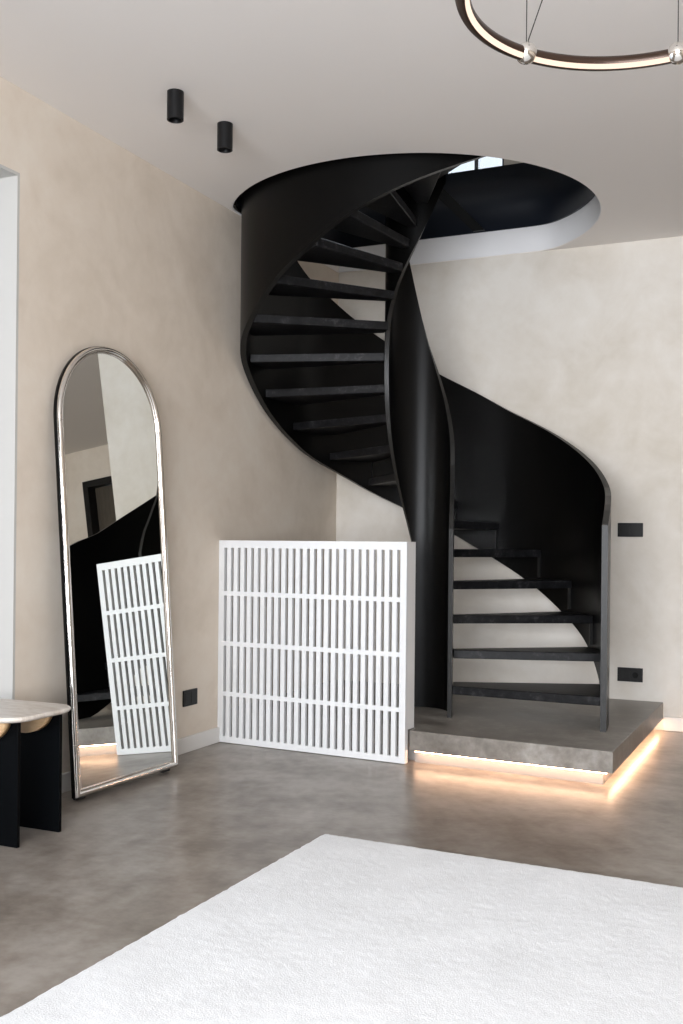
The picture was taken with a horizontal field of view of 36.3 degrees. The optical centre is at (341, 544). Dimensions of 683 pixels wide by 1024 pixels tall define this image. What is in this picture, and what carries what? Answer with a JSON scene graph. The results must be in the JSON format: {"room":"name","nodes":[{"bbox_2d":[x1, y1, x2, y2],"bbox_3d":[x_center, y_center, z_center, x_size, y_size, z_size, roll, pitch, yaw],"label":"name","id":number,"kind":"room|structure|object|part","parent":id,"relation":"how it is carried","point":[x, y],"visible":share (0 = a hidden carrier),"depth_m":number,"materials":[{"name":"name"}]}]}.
{"room":"living room","nodes":[
{"label":"living room","id":0,"kind":"room"},
{"bbox_2d":[0,76,338,772],"bbox_3d":[-2.029,-1.670,2.486,0.340,5.300,9.600,1,0,24],"label":"wall","id":1,"kind":"structure","parent":0,"point":[117,252],"depth_m":4.74,"materials":[{"name":"beige paint"}]},
{"bbox_2d":[0,164,19,699],"bbox_3d":[-2.010,-0.209,2.431,0.235,2.378,3.328,1,0,24],"label":"trim","id":2,"kind":"structure","parent":1,"relation":"attached to","point":[9,178],"depth_m":3.90,"materials":[{"name":"grey paint"}]},
{"bbox_2d":[62,727,218,792],"bbox_3d":[-0.919,0.953,4.564,0.014,0.076,1.467,1,0,24],"label":"baseboard","id":3,"kind":"structure","parent":1,"relation":"attached to","point":[202,739],"depth_m":5.00,"materials":[{"name":"white paint"}]},
{"bbox_2d":[183,688,197,706],"bbox_3d":[-0.726,0.735,4.992,0.010,0.076,0.120,1,0,24],"label":"wall socket","id":4,"kind":"object","parent":1,"relation":"attached to","point":[189,696],"visible":1,"depth_m":4.98,"materials":[{"name":"black plastic"}]},
{"bbox_2d":[232,190,600,271],"bbox_3d":[0.420,-1.767,5.351,1.748,0.143,1.752,1,0,24],"label":"trim","id":5,"kind":"structure","parent":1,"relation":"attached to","point":[551,235],"depth_m":6.07,"materials":[{"name":"white paint"}]},
{"bbox_2d":[0,0,682,272],"bbox_3d":[1.909,-1.758,3.009,6.400,0.160,13.200,1,0,24],"label":"ceiling","id":6,"kind":"structure","parent":0,"point":[299,83],"depth_m":3.84,"materials":[{"name":"white paint"}]},
{"bbox_2d":[167,88,183,123],"bbox_3d":[-0.626,-1.649,3.919,0.063,0.108,0.063,1,0,24],"label":"ceiling spotlight","id":7,"kind":"object","parent":6,"relation":"attached to","point":[175,97],"visible":1,"depth_m":3.89,"materials":[{"name":"black plastic"}]},
{"bbox_2d":[217,121,232,152],"bbox_3d":[-0.472,-1.648,4.213,0.063,0.108,0.063,1,0,24],"label":"ceiling spotlight","id":8,"kind":"object","parent":6,"relation":"attached to","point":[224,128],"visible":1,"depth_m":4.19,"materials":[{"name":"black plastic"}]},
{"bbox_2d":[455,0,682,70],"bbox_3d":[0.609,-1.410,2.139,0.745,0.561,0.758,1,0,24],"label":"pendant","id":9,"kind":"object","parent":6,"relation":"hanging from","point":[526,52],"visible":1,"depth_m":2.45,"materials":[{"name":"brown metal"}]},
{"bbox_2d":[0,729,682,1016],"bbox_3d":[1.794,1.078,2.938,7.100,0.120,13.600,1,0,24],"label":"floor","id":10,"kind":"structure","parent":0,"point":[128,859],"depth_m":3.63,"materials":[{"name":"concrete"}]},
{"bbox_2d":[0,699,70,847],"bbox_3d":[-1.135,0.767,3.474,0.407,0.444,0.348,1,0,24],"label":"side table","id":11,"kind":"object","parent":10,"relation":"on","point":[30,731],"visible":1,"depth_m":3.58,"materials":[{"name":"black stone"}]},
{"bbox_3d":[-1.151,0.776,3.438,0.218,0.425,0.014,1,0,24],"label":"leg","id":12,"kind":"part","parent":11,"relation":"part of","materials":[{"name":"black wood"}]},
{"bbox_3d":[-1.066,0.777,3.626,0.218,0.425,0.014,1,0,24],"label":"leg","id":13,"kind":"part","parent":11,"relation":"part of","materials":[{"name":"black wood"}]},
{"bbox_2d":[53,346,177,799],"bbox_3d":[-0.920,0.085,4.295,0.163,1.806,0.664,1,0,27],"label":"mirror","id":14,"kind":"object","parent":10,"relation":"on","point":[122,728],"visible":1,"depth_m":4.26,"materials":[{"name":"silver metal"}]},
{"bbox_2d":[217,540,415,763],"bbox_3d":[-0.140,0.490,5.026,1.038,1.011,0.098,1,0,28],"label":"slatted screen","id":15,"kind":"object","parent":10,"relation":"on","point":[228,588],"visible":1,"depth_m":4.96,"materials":[{"name":"white wood"}]},
{"bbox_3d":[-0.587,0.486,5.271,0.018,1.011,0.067,1,0,28],"label":"panel","id":16,"kind":"part","parent":15,"relation":"part of","materials":[{"name":"white wood"}]},
{"bbox_3d":[0.312,0.495,4.791,0.018,1.011,0.080,1,0,28],"label":"panel","id":17,"kind":"part","parent":15,"relation":"part of","materials":[{"name":"white wood"}]},
{"bbox_2d":[0,834,682,1023],"bbox_3d":[0.516,0.994,1.358,2.941,0.021,3.512,1,0,24],"label":"rug","id":18,"kind":"object","parent":10,"relation":"on","point":[336,929],"visible":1,"depth_m":2.51,"materials":[{"name":"white carpet"}]},
{"bbox_2d":[231,680,662,784],"bbox_3d":[0.543,0.929,5.406,1.978,0.153,1.532,1,0,24],"label":"concrete plinth","id":19,"kind":"object","parent":10,"relation":"on","point":[553,740],"visible":0.67,"depth_m":4.77,"materials":[{"name":"grey concrete"}]},
{"bbox_2d":[233,153,610,731],"bbox_3d":[0.472,-1.054,5.346,1.865,3.812,1.716,1,0,24],"label":"spiral staircase","id":20,"kind":"structure","parent":19,"relation":"on","point":[379,414],"depth_m":5.45,"materials":[{"name":"black metal"}]},
{"bbox_3d":[-0.455,-1.722,5.514,0.045,0.029,0.585,1,0,20],"label":"foot rail","id":21,"kind":"part","parent":20,"relation":"part of","materials":[{"name":"black metal"}]},
{"bbox_3d":[0.401,-1.055,5.292,0.362,3.812,0.362,1,0,3],"label":"balustrade","id":22,"kind":"part","parent":20,"relation":"part of","materials":[{"name":"black metal"}]},
{"bbox_2d":[336,159,682,729],"bbox_3d":[3.096,-1.619,5.270,6.700,5.300,0.300,1,0,24],"label":"wall","id":23,"kind":"structure","parent":0,"point":[584,345],"depth_m":5.89,"materials":[{"name":"paint"}]},
{"bbox_2d":[447,158,503,173],"bbox_3d":[0.653,-2.894,6.327,0.755,1.700,0.060,1,0,24],"label":"window","id":24,"kind":"structure","parent":23,"relation":"in","point":[477,163],"depth_m":6.22,"materials":[{"name":"grey"}]},
{"bbox_2d":[617,667,642,681],"bbox_3d":[1.599,0.723,5.766,0.137,0.077,0.012,1,0,24],"label":"wall socket","id":25,"kind":"object","parent":23,"relation":"attached to","point":[623,673],"visible":1,"depth_m":5.76,"materials":[{"name":"black plastic"}]},
{"bbox_2d":[618,523,642,536],"bbox_3d":[1.601,-0.080,5.769,0.137,0.077,0.010,1,0,24],"label":"wall switch","id":26,"kind":"object","parent":23,"relation":"attached to","point":[624,529],"visible":1,"depth_m":5.77,"materials":[{"name":"black plastic"}]},
{"bbox_2d":[664,716,682,731],"bbox_3d":[1.828,0.980,5.660,0.145,0.076,0.014,1,0,24],"label":"baseboard","id":27,"kind":"structure","parent":23,"relation":"attached to","point":[670,723],"depth_m":5.66,"materials":[{"name":"white paint"}]}
]}

